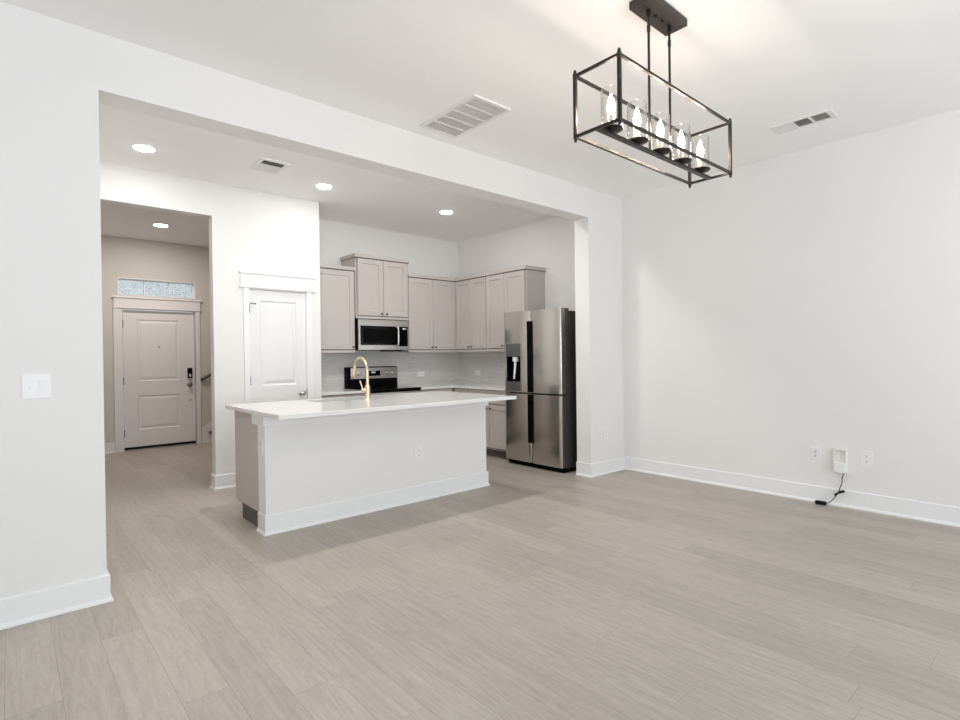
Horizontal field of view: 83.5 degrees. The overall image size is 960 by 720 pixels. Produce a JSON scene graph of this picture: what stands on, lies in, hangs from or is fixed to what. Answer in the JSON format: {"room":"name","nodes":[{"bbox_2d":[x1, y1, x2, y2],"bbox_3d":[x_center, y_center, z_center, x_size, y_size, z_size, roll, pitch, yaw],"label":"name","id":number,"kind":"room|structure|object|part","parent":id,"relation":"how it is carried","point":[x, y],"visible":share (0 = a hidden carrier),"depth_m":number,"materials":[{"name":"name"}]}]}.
{"room":"empty dining room","nodes":[
{"label":"empty dining room","id":0,"kind":"room"},
{"bbox_2d":[101,235,211,442],"bbox_3d":[-4.426,-0.233,8.318,3.570,3.050,0.140,-1,0,-41],"label":"wall","id":1,"kind":"structure","parent":0,"point":[122,257],"depth_m":7.87,"materials":[{"name":"grey paint"}]},
{"bbox_2d":[105,443,114,453],"bbox_3d":[-5.416,1.239,7.332,0.740,0.142,0.026,-1,0,-41],"label":"baseboard","id":2,"kind":"structure","parent":1,"relation":"attached to","point":[109,447],"depth_m":7.53,"materials":[{"name":"white paint"}]},
{"bbox_2d":[118,277,194,298],"bbox_3d":[-4.791,-1.055,7.987,0.995,0.243,0.121,-1,0,-41],"label":"window","id":3,"kind":"structure","parent":1,"relation":"in","point":[119,278],"depth_m":8.01,"materials":[{"name":"white paint"}]},
{"bbox_2d":[112,296,201,452],"bbox_3d":[-4.752,0.193,7.976,1.148,2.210,0.140,-1,0,-41],"label":"trim","id":4,"kind":"structure","parent":1,"relation":"attached to","point":[120,303],"depth_m":7.74,"materials":[{"name":"white paint"}]},
{"bbox_2d":[122,310,196,451],"bbox_3d":[-4.754,0.287,7.992,0.939,2.022,0.153,-1,0,-41],"label":"door","id":5,"kind":"structure","parent":1,"relation":"in","point":[159,383],"depth_m":7.97,"materials":[{"name":"white paint"}]},
{"bbox_2d":[200,373,210,380],"bbox_3d":[-3.729,-0.144,8.788,1.533,0.911,0.072,-1,0,-41],"label":"handrail","id":6,"kind":"object","parent":1,"relation":"attached to","point":[208,375],"visible":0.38,"depth_m":8.30,"materials":[{"name":"brown wood"}]},
{"bbox_2d":[202,422,211,442],"bbox_3d":[-3.682,0.569,8.862,1.657,1.420,0.018,-1,0,-41],"label":"trim","id":7,"kind":"structure","parent":1,"relation":"attached to","point":[206,438],"depth_m":8.36,"materials":[{"name":"white paint"}]},
{"bbox_2d":[100,161,321,474],"bbox_3d":[-2.938,-0.234,5.556,2.402,3.050,0.715,-1,0,-41],"label":"wall","id":8,"kind":"structure","parent":0,"point":[250,230],"depth_m":5.44,"materials":[{"name":"white paint"}]},
{"bbox_2d":[210,473,235,489],"bbox_3d":[-2.566,1.216,5.460,0.286,0.142,0.142,-1,0,-41],"label":"baseboard","id":9,"kind":"structure","parent":8,"relation":"attached to","point":[224,481],"depth_m":5.39,"materials":[{"name":"white paint"}]},
{"bbox_2d":[238,270,315,403],"bbox_3d":[-2.167,0.180,5.795,0.823,2.200,0.140,-1,0,-41],"label":"trim","id":10,"kind":"structure","parent":8,"relation":"attached to","point":[254,280],"depth_m":5.74,"materials":[{"name":"white paint"}]},
{"bbox_2d":[249,289,305,402],"bbox_3d":[-2.147,0.265,5.766,0.618,2.005,0.098,-1,0,-41],"label":"door","id":11,"kind":"structure","parent":8,"relation":"in","point":[277,318],"depth_m":5.77,"materials":[{"name":"white paint"}]},
{"bbox_3d":[-1.950,0.361,5.916,0.062,0.062,0.063,-1,0,-41],"label":"knob","id":12,"kind":"part","parent":11,"relation":"part of","materials":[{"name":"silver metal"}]},
{"bbox_2d":[321,351,504,389],"bbox_3d":[-0.692,0.124,6.774,2.567,0.508,1.775,-1,0,-41],"label":"backsplash","id":13,"kind":"structure","parent":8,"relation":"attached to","point":[438,367],"depth_m":7.69,"materials":[{"name":"tile"}]},
{"bbox_2d":[418,371,423,375],"bbox_3d":[-0.853,0.201,7.793,0.118,0.072,0.009,-1,0,-41],"label":"wall outlet","id":14,"kind":"object","parent":13,"relation":"attached to","point":[420,373],"visible":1,"depth_m":7.79,"materials":[{"name":"white plastic"}]},
{"bbox_2d":[0,1,623,598],"bbox_3d":[-1.163,-0.245,3.768,7.230,3.050,0.185,-1,0,-41],"label":"wall","id":15,"kind":"structure","parent":0,"point":[55,74],"depth_m":2.83,"materials":[{"name":"white paint"}]},
{"bbox_2d":[21,374,51,398],"bbox_3d":[-2.224,0.132,2.699,0.117,0.124,0.018,-1,0,-41],"label":"light switch","id":16,"kind":"object","parent":15,"relation":"attached to","point":[33,386],"visible":1,"depth_m":2.70,"materials":[{"name":"white plastic"}]},
{"bbox_2d":[0,570,113,629],"bbox_3d":[-2.946,1.242,2.178,2.411,0.142,0.211,-1,0,-41],"label":"baseboard","id":17,"kind":"structure","parent":15,"relation":"attached to","point":[20,609],"depth_m":2.74,"materials":[{"name":"white paint"}]},
{"bbox_2d":[576,456,624,477],"bbox_3d":[1.341,1.164,5.942,0.636,0.142,0.211,-1,0,-41],"label":"baseboard","id":18,"kind":"structure","parent":15,"relation":"attached to","point":[596,469],"depth_m":5.80,"materials":[{"name":"white paint"}]},
{"bbox_2d":[603,429,607,439],"bbox_3d":[1.369,0.810,5.855,0.078,0.122,0.009,-1,0,-41],"label":"wall outlet","id":19,"kind":"object","parent":15,"relation":"attached to","point":[605,431],"visible":1,"depth_m":5.84,"materials":[{"name":"white plastic"}]},
{"bbox_2d":[319,219,458,350],"bbox_3d":[-1.661,-0.261,7.185,3.470,3.050,0.120,-1,0,-41],"label":"wall","id":20,"kind":"structure","parent":0,"point":[425,255],"depth_m":7.49,"materials":[{"name":"white paint"}]},
{"bbox_2d":[320,263,354,352],"bbox_3d":[-1.894,-0.619,6.641,0.602,1.064,0.393,-1,0,-41],"label":"upper cabinet","id":21,"kind":"object","parent":20,"relation":"attached to","point":[337,316],"visible":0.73,"depth_m":6.56,"materials":[{"name":"grey paint"}]},
{"bbox_3d":[-1.796,-0.605,6.529,0.578,0.986,0.001,-1,0,-41],"label":"frame","id":22,"kind":"part","parent":21,"relation":"part of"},
{"bbox_3d":[-1.905,-1.129,6.643,0.602,0.044,0.379,-1,0,-41],"label":"crown molding","id":23,"kind":"part","parent":21,"relation":"part of","materials":[{"name":"grey paint"}]},
{"bbox_3d":[-1.792,-0.103,6.536,0.602,0.030,0.032,-1,0,-41],"label":"light rail","id":24,"kind":"part","parent":21,"relation":"part of","materials":[{"name":"grey paint"}]},
{"bbox_2d":[340,253,408,320],"bbox_3d":[-1.374,-0.929,7.080,0.804,0.809,0.421,-1,0,-41],"label":"upper cabinet","id":25,"kind":"object","parent":20,"relation":"attached to","point":[380,282],"visible":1,"depth_m":6.91,"materials":[{"name":"grey paint"}]},
{"bbox_3d":[-1.391,-0.921,6.835,0.363,0.713,0.019,-1,0,-41],"label":"door","id":26,"kind":"part","parent":25,"relation":"part of","materials":[{"name":"grey paint"}]},
{"bbox_3d":[-1.383,-1.311,7.083,0.804,0.044,0.407,-1,0,-41],"label":"crown molding","id":27,"kind":"part","parent":25,"relation":"part of","materials":[{"name":"grey paint"}]},
{"bbox_2d":[355,318,407,351],"bbox_3d":[-1.359,-0.319,7.059,0.752,0.414,0.448,-1,0,-41],"label":"microwave","id":28,"kind":"object","parent":25,"relation":"attached to","point":[383,335],"visible":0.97,"depth_m":6.91,"materials":[{"name":"silver metal"}]},
{"bbox_3d":[-1.077,-0.316,7.047,0.025,0.267,0.059,-1,0,-41],"label":"handle","id":29,"kind":"part","parent":28,"relation":"part of","materials":[{"name":"silver metal"}]},
{"bbox_3d":[-1.025,-0.310,7.141,0.130,0.254,0.033,-1,0,-41],"label":"control panel","id":30,"kind":"part","parent":28,"relation":"part of","materials":[{"name":"black glass"}]},
{"bbox_3d":[-1.257,-0.540,6.971,0.784,0.030,0.032,-1,0,-41],"label":"light rail","id":31,"kind":"part","parent":25,"relation":"part of","materials":[{"name":"grey paint"}]},
{"bbox_3d":[-1.259,-0.915,6.965,0.760,0.731,0.001,-1,0,-41],"label":"frame","id":32,"kind":"part","parent":25,"relation":"part of","materials":[{"name":"grey wood"}]},
{"bbox_3d":[-1.113,-0.926,7.079,0.363,0.713,0.019,-1,0,-41],"label":"door","id":33,"kind":"part","parent":25,"relation":"part of","materials":[{"name":"grey paint"}]},
{"bbox_2d":[395,273,455,351],"bbox_3d":[-0.764,-0.639,7.633,0.825,1.064,0.393,-1,0,-41],"label":"upper cabinet","id":34,"kind":"object","parent":20,"relation":"attached to","point":[431,327],"visible":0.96,"depth_m":7.49,"materials":[{"name":"grey paint"}]},
{"bbox_3d":[-0.812,-0.631,7.379,0.401,0.968,0.019,-1,0,-41],"label":"door","id":35,"kind":"part","parent":34,"relation":"part of","materials":[{"name":"grey paint"}]},
{"bbox_3d":[-0.662,-0.123,7.528,0.825,0.030,0.032,-1,0,-41],"label":"light rail","id":36,"kind":"part","parent":34,"relation":"part of","materials":[{"name":"grey paint"}]},
{"bbox_3d":[-0.775,-1.149,7.636,0.825,0.044,0.379,-1,0,-41],"label":"crown molding","id":37,"kind":"part","parent":34,"relation":"part of","materials":[{"name":"grey paint"}]},
{"bbox_3d":[-0.665,-0.625,7.522,0.801,0.986,0.001,-1,0,-41],"label":"frame","id":38,"kind":"part","parent":34,"relation":"part of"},
{"bbox_3d":[-0.506,-0.637,7.648,0.400,0.968,0.019,-1,0,-41],"label":"door","id":39,"kind":"part","parent":34,"relation":"part of","materials":[{"name":"grey paint"}]},
{"bbox_2d":[0,443,959,719],"bbox_3d":[-0.775,1.308,3.358,7.470,0.060,12.320,-1,0,-41],"label":"floor","id":40,"kind":"structure","parent":0,"point":[533,593],"depth_m":2.71,"materials":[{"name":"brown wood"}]},
{"bbox_2d":[235,411,258,526],"bbox_3d":[-1.054,0.830,5.005,2.165,0.883,0.617,-1,0,-41],"label":"base cabinet","id":41,"kind":"object","parent":40,"relation":"on","point":[246,433],"visible":0.02,"depth_m":4.27,"materials":[{"name":"grey paint"}]},
{"bbox_2d":[225,391,515,419],"bbox_3d":[-0.889,0.370,4.772,2.242,0.030,1.182,-1,0,-41],"label":"countertop","id":42,"kind":"structure","parent":41,"relation":"on","point":[279,410],"depth_m":4.44,"materials":[{"name":"white stone"}]},
{"bbox_2d":[351,357,370,399],"bbox_3d":[-1.120,0.165,4.942,0.105,0.385,0.316,-1,0,-41],"label":"faucet","id":43,"kind":"object","parent":42,"relation":"on","point":[366,390],"visible":1,"depth_m":4.85,"materials":[{"name":"gold metal"}]},
{"bbox_3d":[-1.099,0.110,4.954,0.027,0.275,0.274,-1,0,-41],"label":"spout","id":44,"kind":"part","parent":43,"relation":"part of","materials":[{"name":"gold metal"}]},
{"bbox_2d":[322,393,364,398],"bbox_3d":[-1.787,0.837,6.548,0.600,0.867,0.641,-1,0,-41],"label":"base cabinet","id":45,"kind":"object","parent":40,"relation":"on","point":[358,394],"visible":0.02,"depth_m":6.33,"materials":[{"name":"grey metal"}]},
{"bbox_2d":[322,389,364,395],"bbox_3d":[-1.796,0.388,6.548,0.599,0.030,0.634,-1,0,-41],"label":"countertop","id":46,"kind":"structure","parent":45,"relation":"on","point":[326,391],"depth_m":6.38,"materials":[{"name":"white stone"}]},
{"bbox_2d":[252,402,489,536],"bbox_3d":[-0.824,0.827,4.743,2.225,0.885,0.259,-1,0,-41],"label":"kitchen island","id":47,"kind":"object","parent":40,"relation":"on","point":[317,470],"visible":0.83,"depth_m":4.46,"materials":[{"name":"white paint"}]},
{"bbox_2d":[259,438,262,454],"bbox_3d":[-1.626,0.645,3.992,0.009,0.118,0.070,-1,0,-41],"label":"wall outlet","id":48,"kind":"object","parent":47,"relation":"attached to","point":[260,440],"visible":1,"depth_m":3.98,"materials":[{"name":"white plastic"}]},
{"bbox_3d":[-0.831,0.428,4.743,2.209,0.084,0.251,-1,0,-41],"label":"apron trim","id":49,"kind":"part","parent":47,"relation":"part of","materials":[{"name":"white paint"}]},
{"bbox_3d":[-0.789,1.199,4.711,2.225,0.142,0.169,-1,0,-41],"label":"baseboard","id":50,"kind":"part","parent":47,"relation":"part of","materials":[{"name":"white paint"}]},
{"bbox_2d":[415,445,421,459],"bbox_3d":[-0.552,0.832,4.837,0.078,0.122,0.009,-1,0,-41],"label":"wall outlet","id":51,"kind":"object","parent":47,"relation":"attached to","point":[418,449],"visible":1,"depth_m":4.83,"materials":[{"name":"white plastic"}]},
{"bbox_2d":[344,366,421,394],"bbox_3d":[-1.231,0.675,6.972,0.764,1.172,0.737,-1,0,-41],"label":"range","id":52,"kind":"object","parent":40,"relation":"on","point":[382,379],"visible":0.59,"depth_m":7.07,"materials":[{"name":"black metal"}]},
{"bbox_3d":[-1.411,0.174,7.199,0.697,0.145,0.010,-1,0,-41],"label":"control panel","id":53,"kind":"part","parent":52,"relation":"part of","materials":[{"name":"silver metal"}]},
{"bbox_2d":[347,386,421,390],"bbox_3d":[-1.242,0.367,6.979,0.764,0.017,0.595,-1,0,-41],"label":"cooktop","id":54,"kind":"object","parent":52,"relation":"in","point":[372,388],"depth_m":6.93,"materials":[{"name":"black glass"}]},
{"bbox_3d":[-1.042,0.680,6.757,0.752,0.560,0.039,-1,0,-41],"label":"oven door","id":55,"kind":"part","parent":52,"relation":"part of","materials":[{"name":"silver metal"}]},
{"bbox_2d":[422,388,452,391],"bbox_3d":[-0.759,0.818,7.450,0.563,0.867,0.641,-1,0,-41],"label":"base cabinet","id":56,"kind":"object","parent":40,"relation":"on","point":[440,389],"visible":0.06,"depth_m":7.25,"materials":[{"name":"grey paint"}]},
{"bbox_2d":[453,388,468,392],"bbox_3d":[-0.239,0.810,7.713,0.641,0.867,0.931,-1,0,-41],"label":"base cabinet","id":57,"kind":"object","parent":40,"relation":"on","point":[464,390],"visible":0.12,"depth_m":7.29,"materials":[{"name":"grey paint"}]},
{"bbox_2d":[400,382,504,390],"bbox_3d":[-0.182,0.364,7.240,1.169,0.030,1.724,-1,0,-41],"label":"countertop","id":58,"kind":"structure","parent":57,"relation":"on","point":[484,386],"depth_m":7.28,"materials":[{"name":"white stone"}]},
{"bbox_2d":[469,389,509,458],"bbox_3d":[0.330,0.807,7.065,0.641,0.867,0.790,-1,0,-41],"label":"base cabinet","id":59,"kind":"object","parent":40,"relation":"on","point":[495,410],"visible":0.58,"depth_m":6.80,"materials":[{"name":"grey paint"}]},
{"bbox_3d":[0.113,0.472,6.876,0.019,0.165,0.774,-1,0,-41],"label":"drawer","id":60,"kind":"part","parent":59,"relation":"part of","materials":[{"name":"grey paint"}]},
{"bbox_3d":[-0.007,0.842,7.020,0.019,0.546,0.397,-1,0,-41],"label":"door","id":61,"kind":"part","parent":59,"relation":"part of","materials":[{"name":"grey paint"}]},
{"bbox_3d":[0.250,0.841,6.727,0.019,0.546,0.371,-1,0,-41],"label":"door","id":62,"kind":"part","parent":59,"relation":"part of","materials":[{"name":"grey paint"}]},
{"bbox_2d":[504,307,576,472],"bbox_3d":[0.842,0.331,6.397,0.704,1.815,0.886,-1,0,-41],"label":"refrigerator","id":63,"kind":"object","parent":40,"relation":"on","point":[540,344],"visible":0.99,"depth_m":6.04,"materials":[{"name":"grey metal"}]},
{"bbox_3d":[0.401,0.309,6.376,0.014,0.110,0.251,-1,0,-41],"label":"dispenser sill","id":64,"kind":"part","parent":63,"relation":"part of","materials":[{"name":"silver metal"}]},
{"bbox_3d":[0.425,0.092,6.389,0.054,0.265,0.060,-1,0,-41],"label":"dispenser lever","id":65,"kind":"part","parent":63,"relation":"part of","materials":[{"name":"white plastic"}]},
{"bbox_3d":[0.458,-0.097,6.364,0.088,0.944,0.431,-1,0,-41],"label":"door","id":66,"kind":"part","parent":63,"relation":"part of","materials":[{"name":"silver metal"}]},
{"bbox_3d":[0.469,0.787,6.370,0.088,0.788,0.431,-1,0,-41],"label":"door","id":67,"kind":"part","parent":63,"relation":"part of","materials":[{"name":"silver metal"}]},
{"bbox_3d":[0.561,-0.038,6.193,0.024,0.818,0.036,-1,0,-41],"label":"recessed handle","id":68,"kind":"part","parent":63,"relation":"part of","materials":[{"name":"black plastic"}]},
{"bbox_3d":[0.570,0.675,6.198,0.024,0.556,0.036,-1,0,-41],"label":"recessed handle","id":69,"kind":"part","parent":63,"relation":"part of","materials":[{"name":"black plastic"}]},
{"bbox_3d":[0.590,-0.038,6.160,0.024,0.818,0.036,-1,0,-41],"label":"recessed handle","id":70,"kind":"part","parent":63,"relation":"part of","materials":[{"name":"black plastic"}]},
{"bbox_3d":[0.599,0.675,6.165,0.024,0.556,0.036,-1,0,-41],"label":"recessed handle","id":71,"kind":"part","parent":63,"relation":"part of","materials":[{"name":"black plastic"}]},
{"bbox_3d":[0.752,-0.098,6.029,0.088,0.944,0.449,-1,0,-41],"label":"door","id":72,"kind":"part","parent":63,"relation":"part of","materials":[{"name":"silver metal"}]},
{"bbox_3d":[0.763,0.786,6.035,0.088,0.788,0.449,-1,0,-41],"label":"door","id":73,"kind":"part","parent":63,"relation":"part of","materials":[{"name":"silver metal"}]},
{"bbox_2d":[0,0,959,246],"bbox_3d":[-0.814,-1.821,3.338,7.470,0.100,12.320,-1,0,-41],"label":"ceiling","id":74,"kind":"structure","parent":0,"point":[760,65],"depth_m":3.41,"materials":[{"name":"white paint"}]},
{"bbox_2d":[131,144,156,152],"bbox_3d":[-2.784,-1.749,4.457,0.184,0.010,0.184,-1,0,-41],"label":"recessed light","id":75,"kind":"object","parent":74,"relation":"in","point":[139,147],"visible":1,"depth_m":4.44,"materials":[{"name":"white paint"}]},
{"bbox_2d":[153,224,168,226],"bbox_3d":[-4.155,-1.750,7.006,0.184,0.005,0.184,-1,0,-41],"label":"recessed light","id":76,"kind":"object","parent":74,"relation":"in","point":[157,225],"visible":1,"depth_m":6.99,"materials":[{"name":"white paint"}]},
{"bbox_2d":[249,157,289,173],"bbox_3d":[-1.914,-1.763,4.894,0.250,0.010,0.330,-1,0,-41],"label":"ceiling vent","id":77,"kind":"object","parent":74,"relation":"in","point":[263,164],"visible":1,"depth_m":4.89,"materials":[{"name":"white metal"}]},
{"bbox_2d":[314,183,332,188],"bbox_3d":[-1.596,-1.770,5.500,0.184,0.010,0.184,-1,0,-41],"label":"recessed light","id":78,"kind":"object","parent":74,"relation":"in","point":[321,185],"visible":1,"depth_m":5.48,"materials":[{"name":"white paint"}]},
{"bbox_2d":[439,210,453,213],"bbox_3d":[-0.410,-1.792,6.541,0.184,0.010,0.184,-1,0,-41],"label":"recessed light","id":79,"kind":"object","parent":74,"relation":"in","point":[442,211],"visible":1,"depth_m":6.52,"materials":[{"name":"white paint"}]},
{"bbox_2d":[420,94,510,137],"bbox_3d":[-0.117,-1.778,3.957,0.344,0.012,0.636,-1,0,-41],"label":"ceiling vent","id":80,"kind":"object","parent":74,"relation":"in","point":[474,111],"visible":1,"depth_m":3.94,"materials":[{"name":"white metal"}]},
{"bbox_2d":[573,0,731,187],"bbox_3d":[0.922,-1.404,2.760,1.088,0.771,0.256,-1,0,-41],"label":"chandelier","id":81,"kind":"object","parent":74,"relation":"hanging from","point":[659,14],"visible":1,"depth_m":2.69,"materials":[{"name":"black metal"}]},
{"bbox_3d":[0.443,-1.177,2.498,0.016,0.332,0.016,-1,0,-41],"label":"corner post","id":82,"kind":"part","parent":81,"relation":"part of","materials":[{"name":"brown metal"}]},
{"bbox_3d":[0.520,-1.317,2.406,0.012,0.012,0.240,-1,0,-41],"label":"short rail","id":83,"kind":"part","parent":81,"relation":"part of","materials":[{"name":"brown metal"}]},
{"bbox_3d":[0.523,-1.037,2.408,0.012,0.012,0.240,-1,0,-41],"label":"short rail","id":84,"kind":"part","parent":81,"relation":"part of","materials":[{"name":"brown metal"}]},
{"bbox_3d":[0.604,-1.179,2.480,0.035,0.098,0.035,-1,0,-41],"label":"bulb","id":85,"kind":"part","parent":81,"relation":"part of","materials":[{"name":"beige glass"}]},
{"bbox_3d":[0.601,-1.177,2.317,0.016,0.332,0.016,-1,0,-41],"label":"corner post","id":86,"kind":"part","parent":81,"relation":"part of","materials":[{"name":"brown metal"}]},
{"bbox_3d":[0.847,-1.044,2.852,1.072,0.012,0.012,-1,0,-41],"label":"long rail","id":87,"kind":"part","parent":81,"relation":"part of","materials":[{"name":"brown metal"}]},
{"bbox_3d":[0.844,-1.324,2.850,1.072,0.012,0.012,-1,0,-41],"label":"long rail","id":88,"kind":"part","parent":81,"relation":"part of","materials":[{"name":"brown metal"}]},
{"bbox_3d":[0.765,-1.157,2.620,0.095,0.178,0.095,-1,0,-41],"label":"lamp shade","id":89,"kind":"part","parent":81,"relation":"part of","materials":[{"name":"clear glass"}]},
{"bbox_3d":[0.764,-1.182,2.620,0.035,0.098,0.035,-1,0,-41],"label":"bulb","id":90,"kind":"part","parent":81,"relation":"part of","materials":[{"name":"beige glass"}]},
{"bbox_3d":[0.847,-1.396,2.693,0.022,0.707,0.022,-1,0,-41],"label":"rod","id":91,"kind":"part","parent":81,"relation":"part of","materials":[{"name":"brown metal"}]},
{"bbox_3d":[0.924,-1.185,2.761,0.035,0.098,0.035,-1,0,-41],"label":"bulb","id":92,"kind":"part","parent":81,"relation":"part of","materials":[{"name":"beige glass"}]},
{"bbox_3d":[0.997,-1.399,2.825,0.022,0.707,0.022,-1,0,-41],"label":"rod","id":93,"kind":"part","parent":81,"relation":"part of","materials":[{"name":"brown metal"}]},
{"bbox_3d":[1.002,-1.325,2.670,1.072,0.012,0.012,-1,0,-41],"label":"long rail","id":94,"kind":"part","parent":81,"relation":"part of","materials":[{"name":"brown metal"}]},
{"bbox_3d":[1.005,-1.045,2.672,1.072,0.012,0.012,-1,0,-41],"label":"long rail","id":95,"kind":"part","parent":81,"relation":"part of","materials":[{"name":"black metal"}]},
{"bbox_3d":[1.085,-1.188,2.901,0.035,0.098,0.035,-1,0,-41],"label":"bulb","id":96,"kind":"part","parent":81,"relation":"part of","materials":[{"name":"beige glass"}]},
{"bbox_3d":[1.248,-1.191,3.205,0.016,0.332,0.016,-1,0,-41],"label":"corner post","id":97,"kind":"part","parent":81,"relation":"part of","materials":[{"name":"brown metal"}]},
{"bbox_3d":[1.244,-1.191,3.042,0.035,0.098,0.035,-1,0,-41],"label":"bulb","id":98,"kind":"part","parent":81,"relation":"part of","materials":[{"name":"beige glass"}]},
{"bbox_3d":[1.329,-1.052,3.115,0.012,0.012,0.240,-1,0,-41],"label":"short rail","id":99,"kind":"part","parent":81,"relation":"part of","materials":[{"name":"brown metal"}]},
{"bbox_3d":[1.325,-1.332,3.114,0.012,0.012,0.240,-1,0,-41],"label":"short rail","id":100,"kind":"part","parent":81,"relation":"part of","materials":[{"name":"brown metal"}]},
{"bbox_3d":[1.406,-1.192,3.024,0.016,0.332,0.016,-1,0,-41],"label":"corner post","id":101,"kind":"part","parent":81,"relation":"part of","materials":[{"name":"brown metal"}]},
{"bbox_2d":[770,109,837,133],"bbox_3d":[2.462,-1.812,4.098,0.184,0.010,0.410,-1,0,-41],"label":"ceiling vent","id":102,"kind":"object","parent":74,"relation":"in","point":[827,114],"visible":1,"depth_m":4.09,"materials":[{"name":"white metal"}]},
{"bbox_2d":[458,109,959,506],"bbox_3d":[2.800,-0.301,4.824,0.120,3.050,9.555,-1,0,-41],"label":"wall","id":103,"kind":"structure","parent":0,"point":[777,309],"depth_m":4.73,"materials":[{"name":"white paint"}]},
{"bbox_2d":[455,273,486,351],"bbox_3d":[-0.132,-0.648,7.767,0.393,1.064,1.019,-1,0,-41],"label":"upper cabinet","id":104,"kind":"object","parent":103,"relation":"attached to","point":[470,291],"visible":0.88,"depth_m":7.50,"materials":[{"name":"grey paint"}]},
{"bbox_3d":[-0.236,-0.640,7.645,0.019,0.968,0.320,-1,0,-41],"label":"door","id":105,"kind":"part","parent":104,"relation":"part of","materials":[{"name":"grey paint"}]},
{"bbox_3d":[-0.133,-1.158,7.768,0.379,0.044,1.019,-1,0,-41],"label":"crown molding","id":106,"kind":"part","parent":104,"relation":"part of","materials":[{"name":"grey paint"}]},
{"bbox_3d":[-0.234,-0.129,7.675,0.032,0.030,1.019,-1,0,-41],"label":"light rail","id":107,"kind":"part","parent":104,"relation":"part of","materials":[{"name":"grey paint"}]},
{"bbox_3d":[-0.022,-0.641,7.401,0.019,0.968,0.316,-1,0,-41],"label":"door","id":108,"kind":"part","parent":104,"relation":"part of","materials":[{"name":"grey paint"}]},
{"bbox_2d":[485,265,545,350],"bbox_3d":[0.458,-0.651,7.096,0.393,1.064,0.761,-1,0,-41],"label":"upper cabinet","id":109,"kind":"object","parent":103,"relation":"attached to","point":[519,288],"visible":0.71,"depth_m":6.95,"materials":[{"name":"grey paint"}]},
{"bbox_3d":[0.205,-0.642,7.142,0.019,0.968,0.346,-1,0,-41],"label":"door","id":110,"kind":"part","parent":109,"relation":"part of","materials":[{"name":"grey paint"}]},
{"bbox_3d":[0.349,-0.132,7.011,0.032,0.030,0.741,-1,0,-41],"label":"light rail","id":111,"kind":"part","parent":109,"relation":"part of","materials":[{"name":"grey paint"}]},
{"bbox_3d":[0.339,-0.634,7.005,0.001,0.986,0.717,-1,0,-41],"label":"frame","id":112,"kind":"part","parent":109,"relation":"part of","materials":[{"name":"grey wood"}]},
{"bbox_3d":[0.443,-0.644,6.871,0.019,0.968,0.364,-1,0,-41],"label":"door","id":113,"kind":"part","parent":109,"relation":"part of","materials":[{"name":"grey paint"}]},
{"bbox_3d":[0.457,-1.161,7.097,0.379,0.044,0.761,-1,0,-41],"label":"crown molding","id":114,"kind":"part","parent":109,"relation":"part of","materials":[{"name":"grey paint"}]},
{"bbox_2d":[624,456,959,526],"bbox_3d":[3.769,1.149,3.639,0.026,0.142,6.505,-1,0,-41],"label":"baseboard","id":115,"kind":"structure","parent":103,"relation":"attached to","point":[893,506],"depth_m":4.68,"materials":[{"name":"white paint"}]},
{"bbox_2d":[810,447,820,459],"bbox_3d":[2.893,0.805,4.638,0.014,0.105,0.084,-1,0,-41],"label":"wall outlet","id":116,"kind":"object","parent":103,"relation":"attached to","point":[815,452],"visible":1,"depth_m":4.64,"materials":[{"name":"white plastic"}]},
{"bbox_2d":[833,448,847,473],"bbox_3d":[3.002,0.842,4.486,0.052,0.196,0.094,-1,0,-41],"label":"box","id":117,"kind":"object","parent":103,"relation":"attached to","point":[840,456],"visible":1,"depth_m":4.48,"materials":[{"name":"beige plastic"}]},
{"bbox_2d":[815,473,844,504],"bbox_3d":[2.934,1.074,4.515,0.213,0.300,0.045,0,1,44],"label":"power cord","id":118,"kind":"object","parent":117,"relation":"hanging from","point":[819,502],"visible":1,"depth_m":4.51,"materials":[{"name":"black plastic"}]},
{"bbox_2d":[860,451,872,467],"bbox_3d":[3.136,0.803,4.365,0.009,0.128,0.084,-1,0,-41],"label":"wall outlet","id":119,"kind":"object","parent":103,"relation":"attached to","point":[866,457],"visible":1,"depth_m":4.36,"materials":[{"name":"white plastic"}]}
]}

